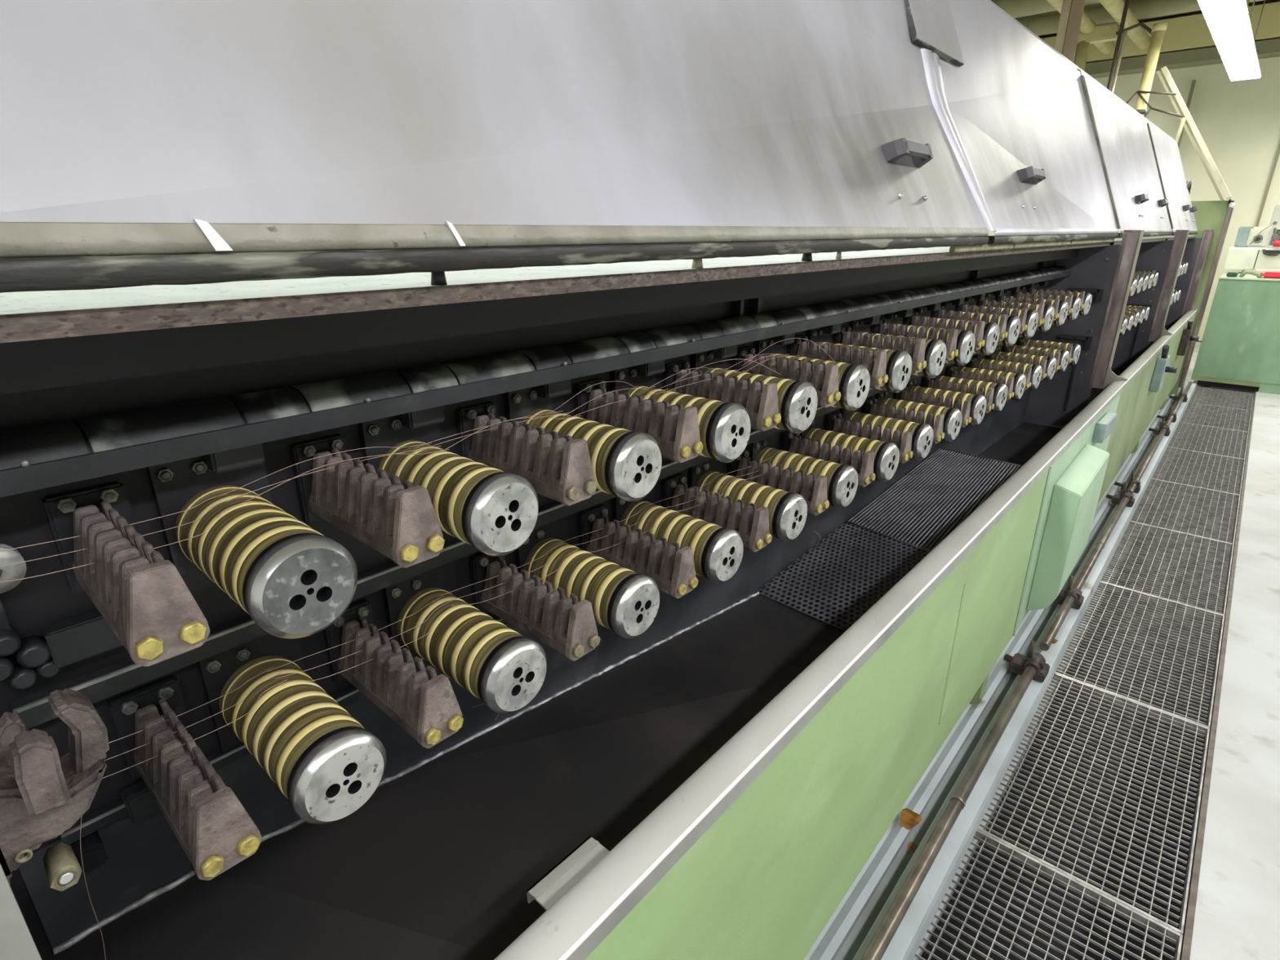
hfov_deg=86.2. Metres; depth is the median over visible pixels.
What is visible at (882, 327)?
bracket
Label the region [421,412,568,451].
wire
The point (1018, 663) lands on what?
clamp
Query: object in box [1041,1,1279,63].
ceiling beam
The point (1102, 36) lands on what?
ducts
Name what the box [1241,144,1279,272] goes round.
trim
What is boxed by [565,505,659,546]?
wire
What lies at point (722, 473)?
wire
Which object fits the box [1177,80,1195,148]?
trim
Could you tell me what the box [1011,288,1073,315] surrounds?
bracket
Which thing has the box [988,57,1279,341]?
wall
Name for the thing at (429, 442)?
wire
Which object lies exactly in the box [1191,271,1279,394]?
cabinet
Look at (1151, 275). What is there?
roller
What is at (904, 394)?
bracket
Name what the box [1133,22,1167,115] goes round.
pipe
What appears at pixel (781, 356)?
wire
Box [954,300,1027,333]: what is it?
bracket
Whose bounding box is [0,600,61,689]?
fittings
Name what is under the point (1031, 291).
bracket
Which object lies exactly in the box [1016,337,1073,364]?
bracket
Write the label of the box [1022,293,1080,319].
roller
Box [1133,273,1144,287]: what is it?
bracket
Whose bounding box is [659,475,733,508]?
wire
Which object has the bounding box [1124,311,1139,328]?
roller
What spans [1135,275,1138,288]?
bracket
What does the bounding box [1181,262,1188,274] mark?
roller
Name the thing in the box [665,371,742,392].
wire
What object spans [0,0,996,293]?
hood cover
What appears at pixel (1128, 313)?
bracket
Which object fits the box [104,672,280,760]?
wire
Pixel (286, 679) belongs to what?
wire
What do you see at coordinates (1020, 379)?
roller
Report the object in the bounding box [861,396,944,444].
bracket
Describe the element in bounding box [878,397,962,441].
roller
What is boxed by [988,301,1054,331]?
roller
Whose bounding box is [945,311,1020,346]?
roller
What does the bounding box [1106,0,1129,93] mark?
steel pole
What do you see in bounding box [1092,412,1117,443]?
box
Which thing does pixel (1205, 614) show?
floor grating
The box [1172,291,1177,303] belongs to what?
roller
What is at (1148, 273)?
bracket
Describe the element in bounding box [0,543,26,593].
pulley
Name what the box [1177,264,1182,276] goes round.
roller
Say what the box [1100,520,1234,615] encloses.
floor grating
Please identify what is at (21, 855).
washer
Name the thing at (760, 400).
bracket
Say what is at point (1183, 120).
bracket
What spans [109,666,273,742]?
wire
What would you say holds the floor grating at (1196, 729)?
on the frame at (1186, 944)
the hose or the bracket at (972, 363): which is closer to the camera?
the bracket at (972, 363)
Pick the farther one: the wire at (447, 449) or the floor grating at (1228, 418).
the floor grating at (1228, 418)
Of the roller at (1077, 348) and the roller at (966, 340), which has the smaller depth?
the roller at (966, 340)
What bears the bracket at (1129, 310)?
attached to the frame at (171, 394)
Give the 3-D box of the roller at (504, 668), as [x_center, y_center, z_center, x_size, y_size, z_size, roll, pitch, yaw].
[-0.255,0.242,1.006,0.254,0.118,0.118,17,26,39]
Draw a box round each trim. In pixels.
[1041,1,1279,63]
[1084,38,1279,78]
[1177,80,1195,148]
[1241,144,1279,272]
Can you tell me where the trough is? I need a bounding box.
[40,309,1197,959]
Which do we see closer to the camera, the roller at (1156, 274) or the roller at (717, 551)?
the roller at (717, 551)
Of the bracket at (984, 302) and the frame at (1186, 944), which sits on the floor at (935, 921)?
the frame at (1186, 944)
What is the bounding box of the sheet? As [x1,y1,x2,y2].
[0,863,41,959]
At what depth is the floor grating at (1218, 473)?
5.00 m
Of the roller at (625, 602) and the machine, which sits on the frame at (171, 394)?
the roller at (625, 602)
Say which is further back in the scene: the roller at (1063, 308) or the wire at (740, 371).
the roller at (1063, 308)
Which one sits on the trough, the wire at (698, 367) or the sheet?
the sheet
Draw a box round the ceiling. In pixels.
[1014,0,1279,38]
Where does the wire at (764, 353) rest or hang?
attached to the roller at (797, 401)
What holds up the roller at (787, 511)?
on the frame at (171, 394)
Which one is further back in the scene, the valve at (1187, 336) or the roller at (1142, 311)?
the valve at (1187, 336)
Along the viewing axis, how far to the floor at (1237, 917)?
2.29 m
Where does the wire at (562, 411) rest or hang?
attached to the roller at (494, 511)
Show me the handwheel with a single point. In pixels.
(1188, 182)
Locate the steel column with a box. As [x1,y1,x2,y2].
[1053,0,1085,62]
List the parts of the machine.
door, door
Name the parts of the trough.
panel, sill, leg, panel, leg, panel, leg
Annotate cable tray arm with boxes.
[1156,66,1231,201]
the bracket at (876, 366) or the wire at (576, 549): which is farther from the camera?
the bracket at (876, 366)
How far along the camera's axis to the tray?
2.12 m
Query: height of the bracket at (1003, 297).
0.108 m
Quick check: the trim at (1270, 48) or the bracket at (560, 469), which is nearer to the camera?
the bracket at (560, 469)
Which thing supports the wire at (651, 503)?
attached to the roller at (717, 551)
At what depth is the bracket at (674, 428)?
1.14 m
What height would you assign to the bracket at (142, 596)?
0.108 m
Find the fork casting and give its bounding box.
[0,688,109,891]
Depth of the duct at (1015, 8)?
8.62 m
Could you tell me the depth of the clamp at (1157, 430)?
5.56 m
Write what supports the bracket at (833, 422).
attached to the frame at (171, 394)
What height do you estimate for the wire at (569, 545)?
0.017 m
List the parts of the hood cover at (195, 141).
handle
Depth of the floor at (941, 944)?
2.52 m
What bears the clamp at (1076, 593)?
attached to the pipe at (882, 937)
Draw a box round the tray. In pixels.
[757,447,1022,631]
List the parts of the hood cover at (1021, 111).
handle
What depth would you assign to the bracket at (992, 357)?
2.95 m
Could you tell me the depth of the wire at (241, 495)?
0.71 m
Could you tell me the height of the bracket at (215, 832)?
0.108 m
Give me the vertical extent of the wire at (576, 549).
0.024 m
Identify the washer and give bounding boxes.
[13,848,32,863]
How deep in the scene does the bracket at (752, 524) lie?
1.41 m
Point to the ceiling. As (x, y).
(1259, 2)
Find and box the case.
[1226,271,1238,277]
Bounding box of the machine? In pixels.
[1223,225,1279,271]
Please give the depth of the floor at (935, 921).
2.35 m
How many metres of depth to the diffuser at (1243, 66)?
7.10 m
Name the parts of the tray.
perforated plate, cross rod, cross rod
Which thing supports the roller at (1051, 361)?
on the frame at (171, 394)
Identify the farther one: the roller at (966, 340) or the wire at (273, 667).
the roller at (966, 340)
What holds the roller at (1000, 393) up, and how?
on the frame at (171, 394)
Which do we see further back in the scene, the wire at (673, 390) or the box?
the box
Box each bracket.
[40,480,209,666]
[106,675,262,880]
[288,433,444,568]
[322,598,463,748]
[454,400,597,506]
[468,551,600,661]
[573,377,703,462]
[577,504,698,599]
[660,472,772,552]
[662,360,781,431]
[726,448,829,515]
[731,346,840,407]
[779,430,875,487]
[786,334,888,388]
[823,411,913,463]
[831,325,926,373]
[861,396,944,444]
[870,317,958,360]
[893,386,971,427]
[902,311,985,350]
[920,376,994,413]
[930,305,1007,341]
[944,364,1013,401]
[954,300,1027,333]
[965,357,1031,390]
[976,296,1044,326]
[984,351,1047,381]
[995,293,1059,320]
[1000,345,1061,372]
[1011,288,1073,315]
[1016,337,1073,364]
[1026,286,1084,311]
[1124,309,1140,322]
[1124,312,1134,326]
[1125,306,1146,319]
[1125,315,1128,328]
[1126,90,1186,142]
[1133,271,1150,284]
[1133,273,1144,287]
[1134,269,1155,282]
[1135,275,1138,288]
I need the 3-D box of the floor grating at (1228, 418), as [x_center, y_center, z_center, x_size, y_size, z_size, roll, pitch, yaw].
[5.422,-0.586,6.439,0.493,0.033,0.994,17,26,38]
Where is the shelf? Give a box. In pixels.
[1255,268,1279,271]
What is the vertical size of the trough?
1.020 m
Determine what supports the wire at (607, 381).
attached to the roller at (626, 464)
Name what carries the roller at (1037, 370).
on the frame at (171, 394)
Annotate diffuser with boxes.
[1207,15,1254,56]
[1221,52,1260,80]
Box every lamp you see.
[1197,0,1248,21]
[1205,0,1256,56]
[1220,0,1265,80]
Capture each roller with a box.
[162,484,357,639]
[208,655,386,824]
[376,440,538,555]
[386,587,546,714]
[520,408,662,502]
[524,537,659,638]
[619,500,743,583]
[626,386,751,462]
[696,471,807,542]
[705,368,817,433]
[756,447,857,508]
[767,353,870,410]
[804,427,899,482]
[819,342,911,392]
[845,411,933,460]
[862,332,946,377]
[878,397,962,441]
[897,324,975,365]
[908,386,986,426]
[919,317,999,355]
[934,375,1007,412]
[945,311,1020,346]
[957,366,1026,400]
[968,306,1038,338]
[977,358,1042,390]
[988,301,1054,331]
[995,351,1056,381]
[1005,297,1068,325]
[1011,345,1069,373]
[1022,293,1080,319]
[1025,339,1080,365]
[1035,290,1092,315]
[1119,318,1127,335]
[1123,315,1133,331]
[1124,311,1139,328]
[1125,308,1144,324]
[1126,305,1150,321]
[1128,278,1137,296]
[1133,275,1148,291]
[1133,276,1142,293]
[1134,271,1158,287]
[1134,272,1153,288]
[1169,293,1174,305]
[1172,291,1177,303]
[1173,289,1181,301]
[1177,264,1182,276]
[1179,263,1185,275]
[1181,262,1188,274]
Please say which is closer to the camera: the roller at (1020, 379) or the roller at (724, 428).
the roller at (724, 428)
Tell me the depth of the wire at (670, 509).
1.25 m
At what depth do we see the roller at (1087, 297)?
3.24 m
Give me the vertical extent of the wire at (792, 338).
0.083 m
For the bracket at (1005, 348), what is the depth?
3.13 m
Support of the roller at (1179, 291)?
on the frame at (171, 394)
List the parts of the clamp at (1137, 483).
cap plate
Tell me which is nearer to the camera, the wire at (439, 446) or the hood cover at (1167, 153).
the wire at (439, 446)
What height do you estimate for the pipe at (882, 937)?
0.039 m
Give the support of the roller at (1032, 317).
on the frame at (171, 394)
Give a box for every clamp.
[1003,640,1049,683]
[1053,575,1084,609]
[1106,482,1135,506]
[1114,470,1141,493]
[1148,417,1170,436]
[1156,405,1177,422]
[1168,386,1187,402]
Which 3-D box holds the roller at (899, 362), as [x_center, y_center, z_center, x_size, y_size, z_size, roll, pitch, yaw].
[0.565,-0.297,1.782,0.254,0.118,0.118,17,26,39]
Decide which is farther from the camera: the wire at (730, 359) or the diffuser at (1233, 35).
the diffuser at (1233, 35)
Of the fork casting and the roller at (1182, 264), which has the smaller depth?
the fork casting
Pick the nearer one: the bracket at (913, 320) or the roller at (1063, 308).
the bracket at (913, 320)
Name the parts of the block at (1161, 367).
stem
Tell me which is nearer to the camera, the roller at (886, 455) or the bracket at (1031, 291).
the roller at (886, 455)
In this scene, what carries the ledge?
on the floor at (935, 921)
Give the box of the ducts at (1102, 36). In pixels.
[1046,0,1151,71]
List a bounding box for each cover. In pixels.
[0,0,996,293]
[939,0,1120,244]
[1079,67,1173,238]
[1145,118,1197,235]
[1262,271,1279,278]
[1272,240,1279,247]
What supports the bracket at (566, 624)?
attached to the frame at (171, 394)
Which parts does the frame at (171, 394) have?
shelf plate, bearing plate, bearing plate, rail, bearing plate, bearing plate, rail, bearing plate, angle rail, bearing plate, plate, shelf plate, bearing plate, bearing plate, bearing plate, bearing plate, bearing plate, bearing plate, bearing plate, bearing plate, bearing plate, bearing plate, bearing plate, bearing plate, bearing plate, bearing plate, bearing plate, bearing plate, bearing plate, bearing plate, bearing plate, bearing plate, bearing plate, bearing plate, bearing plate, bearing plate, post, post, post, post, post, panel, post, post, post, clamp knob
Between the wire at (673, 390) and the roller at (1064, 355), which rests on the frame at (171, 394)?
the roller at (1064, 355)
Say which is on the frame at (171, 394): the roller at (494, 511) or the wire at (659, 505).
the roller at (494, 511)
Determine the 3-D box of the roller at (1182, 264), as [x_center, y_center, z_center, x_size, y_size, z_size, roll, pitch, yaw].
[4.736,-1.898,6.151,0.254,0.118,0.118,17,26,39]
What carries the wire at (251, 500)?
attached to the roller at (294, 580)
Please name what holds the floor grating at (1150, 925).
on the frame at (1186, 944)
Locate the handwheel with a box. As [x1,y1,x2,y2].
[1186,180,1191,193]
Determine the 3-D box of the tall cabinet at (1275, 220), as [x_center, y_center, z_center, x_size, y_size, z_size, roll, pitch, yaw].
[8.819,-2.581,9.007,1.140,1.950,0.510,17,26,39]
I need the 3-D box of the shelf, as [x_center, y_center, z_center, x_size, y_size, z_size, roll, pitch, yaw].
[7.381,-2.272,7.460,1.000,0.015,0.250,17,26,39]
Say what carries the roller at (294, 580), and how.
on the frame at (171, 394)
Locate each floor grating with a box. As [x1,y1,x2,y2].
[915,829,1182,959]
[977,673,1209,934]
[1054,581,1224,728]
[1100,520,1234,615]
[1130,478,1239,544]
[1151,446,1244,495]
[1167,422,1248,459]
[1179,402,1251,431]
[1189,386,1253,410]
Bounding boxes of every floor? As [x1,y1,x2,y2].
[913,340,1212,959]
[919,386,1254,959]
[1189,386,1279,959]
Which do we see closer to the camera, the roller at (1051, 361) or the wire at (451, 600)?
the wire at (451, 600)
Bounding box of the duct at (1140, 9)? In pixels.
[1017,0,1262,35]
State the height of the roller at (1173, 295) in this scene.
0.118 m
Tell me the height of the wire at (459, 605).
0.024 m
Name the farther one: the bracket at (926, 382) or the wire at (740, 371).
the bracket at (926, 382)
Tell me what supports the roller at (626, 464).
on the frame at (171, 394)
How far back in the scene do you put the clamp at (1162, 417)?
5.95 m
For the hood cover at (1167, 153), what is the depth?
5.47 m
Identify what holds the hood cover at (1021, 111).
on the frame at (171, 394)
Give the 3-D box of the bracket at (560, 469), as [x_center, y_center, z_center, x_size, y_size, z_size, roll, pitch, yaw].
[-0.171,-0.039,1.006,0.252,0.108,0.068,17,26,39]
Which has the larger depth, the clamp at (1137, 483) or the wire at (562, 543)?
the clamp at (1137, 483)
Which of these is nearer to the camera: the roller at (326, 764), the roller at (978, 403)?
the roller at (326, 764)
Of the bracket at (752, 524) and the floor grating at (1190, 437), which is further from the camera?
the floor grating at (1190, 437)
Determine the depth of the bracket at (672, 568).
1.24 m
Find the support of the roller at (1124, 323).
on the frame at (171, 394)
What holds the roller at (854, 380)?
on the frame at (171, 394)
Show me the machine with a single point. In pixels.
(1249, 241)
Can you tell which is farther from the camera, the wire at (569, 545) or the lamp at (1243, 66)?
the lamp at (1243, 66)
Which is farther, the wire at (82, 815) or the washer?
the wire at (82, 815)
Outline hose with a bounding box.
[1238,270,1262,278]
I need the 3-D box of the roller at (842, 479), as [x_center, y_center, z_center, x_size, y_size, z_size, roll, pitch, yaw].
[0.400,-0.010,1.693,0.254,0.118,0.118,17,26,39]
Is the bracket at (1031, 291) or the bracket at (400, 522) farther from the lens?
the bracket at (1031, 291)
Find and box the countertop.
[1229,246,1279,250]
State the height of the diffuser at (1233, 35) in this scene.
0.011 m
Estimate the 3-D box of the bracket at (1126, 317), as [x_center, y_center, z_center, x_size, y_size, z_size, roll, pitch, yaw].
[3.019,-1.028,4.434,0.252,0.108,0.068,17,26,39]
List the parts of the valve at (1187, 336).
stem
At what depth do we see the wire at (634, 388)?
1.16 m
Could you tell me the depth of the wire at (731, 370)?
1.34 m
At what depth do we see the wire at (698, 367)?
1.36 m
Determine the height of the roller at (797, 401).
0.118 m
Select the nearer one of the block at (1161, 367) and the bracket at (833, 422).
the bracket at (833, 422)
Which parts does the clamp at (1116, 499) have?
cap plate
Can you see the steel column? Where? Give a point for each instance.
(1072, 11)
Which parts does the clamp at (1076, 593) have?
cap plate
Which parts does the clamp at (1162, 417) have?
cap plate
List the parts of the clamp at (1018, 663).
cap plate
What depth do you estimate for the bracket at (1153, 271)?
4.78 m
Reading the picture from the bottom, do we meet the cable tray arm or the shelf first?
the shelf
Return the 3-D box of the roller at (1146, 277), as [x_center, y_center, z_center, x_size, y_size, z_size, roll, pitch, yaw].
[3.260,-1.332,4.606,0.254,0.118,0.118,17,26,39]
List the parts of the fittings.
bracket plate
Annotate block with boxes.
[1148,344,1177,391]
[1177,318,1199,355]
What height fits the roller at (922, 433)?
0.118 m
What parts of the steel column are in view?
column plate, column plate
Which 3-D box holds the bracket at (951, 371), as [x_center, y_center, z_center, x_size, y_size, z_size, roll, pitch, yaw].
[1.304,-0.370,2.638,0.252,0.108,0.068,17,26,39]
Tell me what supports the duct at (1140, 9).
hanging from the ceiling
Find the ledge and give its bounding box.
[803,382,1196,959]
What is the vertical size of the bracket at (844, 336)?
0.108 m
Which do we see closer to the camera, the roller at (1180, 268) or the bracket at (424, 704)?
the bracket at (424, 704)
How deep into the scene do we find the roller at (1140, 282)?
4.34 m
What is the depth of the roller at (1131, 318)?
4.42 m
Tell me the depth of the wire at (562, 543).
1.10 m
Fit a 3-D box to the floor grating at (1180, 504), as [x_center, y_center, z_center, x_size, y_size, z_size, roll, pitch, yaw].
[3.458,0.188,4.326,0.493,0.033,0.994,17,26,38]
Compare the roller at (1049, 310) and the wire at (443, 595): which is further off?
the roller at (1049, 310)
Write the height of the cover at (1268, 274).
0.059 m
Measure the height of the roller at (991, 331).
0.118 m
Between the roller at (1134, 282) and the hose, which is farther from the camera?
the hose
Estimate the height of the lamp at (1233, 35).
1.362 m
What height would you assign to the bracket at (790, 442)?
0.108 m
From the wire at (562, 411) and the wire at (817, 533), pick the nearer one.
the wire at (562, 411)
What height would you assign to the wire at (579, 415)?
0.030 m
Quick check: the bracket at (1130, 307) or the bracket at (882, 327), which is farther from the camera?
the bracket at (1130, 307)
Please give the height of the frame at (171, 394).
1.862 m
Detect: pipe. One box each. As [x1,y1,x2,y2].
[860,382,1191,959]
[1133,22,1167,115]
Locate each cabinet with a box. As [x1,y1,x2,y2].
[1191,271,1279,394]
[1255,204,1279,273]
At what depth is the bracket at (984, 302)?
2.69 m
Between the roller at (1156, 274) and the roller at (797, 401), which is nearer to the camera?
the roller at (797, 401)
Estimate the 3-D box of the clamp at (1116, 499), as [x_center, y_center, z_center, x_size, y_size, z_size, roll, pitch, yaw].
[2.936,0.078,4.166,0.143,0.135,0.086,17,26,39]
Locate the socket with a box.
[1151,22,1167,32]
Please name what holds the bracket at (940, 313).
attached to the frame at (171, 394)
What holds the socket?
attached to the pipe at (1158, 29)
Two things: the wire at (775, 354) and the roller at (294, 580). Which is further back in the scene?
the wire at (775, 354)
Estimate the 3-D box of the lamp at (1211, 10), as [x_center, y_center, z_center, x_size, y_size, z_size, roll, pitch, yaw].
[4.189,-4.144,4.709,0.270,1.362,1.560,17,26,39]
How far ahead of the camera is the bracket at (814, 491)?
1.58 m
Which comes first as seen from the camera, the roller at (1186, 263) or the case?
the roller at (1186, 263)
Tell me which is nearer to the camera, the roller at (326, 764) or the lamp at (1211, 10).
the roller at (326, 764)
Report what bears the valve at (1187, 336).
attached to the trough
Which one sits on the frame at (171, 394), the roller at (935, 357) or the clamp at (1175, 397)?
the roller at (935, 357)
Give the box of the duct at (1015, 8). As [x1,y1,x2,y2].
[991,0,1100,17]
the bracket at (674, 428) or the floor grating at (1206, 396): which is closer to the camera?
the bracket at (674, 428)
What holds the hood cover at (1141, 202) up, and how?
on the frame at (171, 394)
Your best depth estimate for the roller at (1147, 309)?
4.94 m
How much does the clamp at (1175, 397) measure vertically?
0.135 m
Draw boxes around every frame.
[0,199,1235,954]
[1179,385,1256,959]
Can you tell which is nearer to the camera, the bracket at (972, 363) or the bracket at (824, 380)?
the bracket at (824, 380)
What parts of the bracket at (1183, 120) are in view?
rod, rod, rod, rod, rod, leg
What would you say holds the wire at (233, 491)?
attached to the roller at (294, 580)
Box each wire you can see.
[0,490,233,551]
[0,495,241,566]
[0,500,252,582]
[80,815,106,959]
[102,679,287,778]
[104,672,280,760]
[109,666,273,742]
[224,442,431,494]
[227,445,440,501]
[240,448,448,503]
[266,595,444,671]
[274,600,452,679]
[281,604,460,685]
[414,410,563,448]
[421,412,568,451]
[436,542,563,597]
[438,415,581,453]
[444,545,569,600]
[454,549,577,605]
[551,381,655,412]
[558,502,652,543]
[563,387,668,416]
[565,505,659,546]
[570,390,675,417]
[576,509,671,552]
[648,367,727,388]
[648,473,722,505]
[656,369,734,390]
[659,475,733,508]
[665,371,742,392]
[671,359,778,383]
[724,353,786,370]
[736,354,799,371]
[741,337,831,366]
[743,355,806,373]
[782,533,820,562]
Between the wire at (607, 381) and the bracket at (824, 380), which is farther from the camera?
the bracket at (824, 380)
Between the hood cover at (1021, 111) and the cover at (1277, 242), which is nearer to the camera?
the hood cover at (1021, 111)

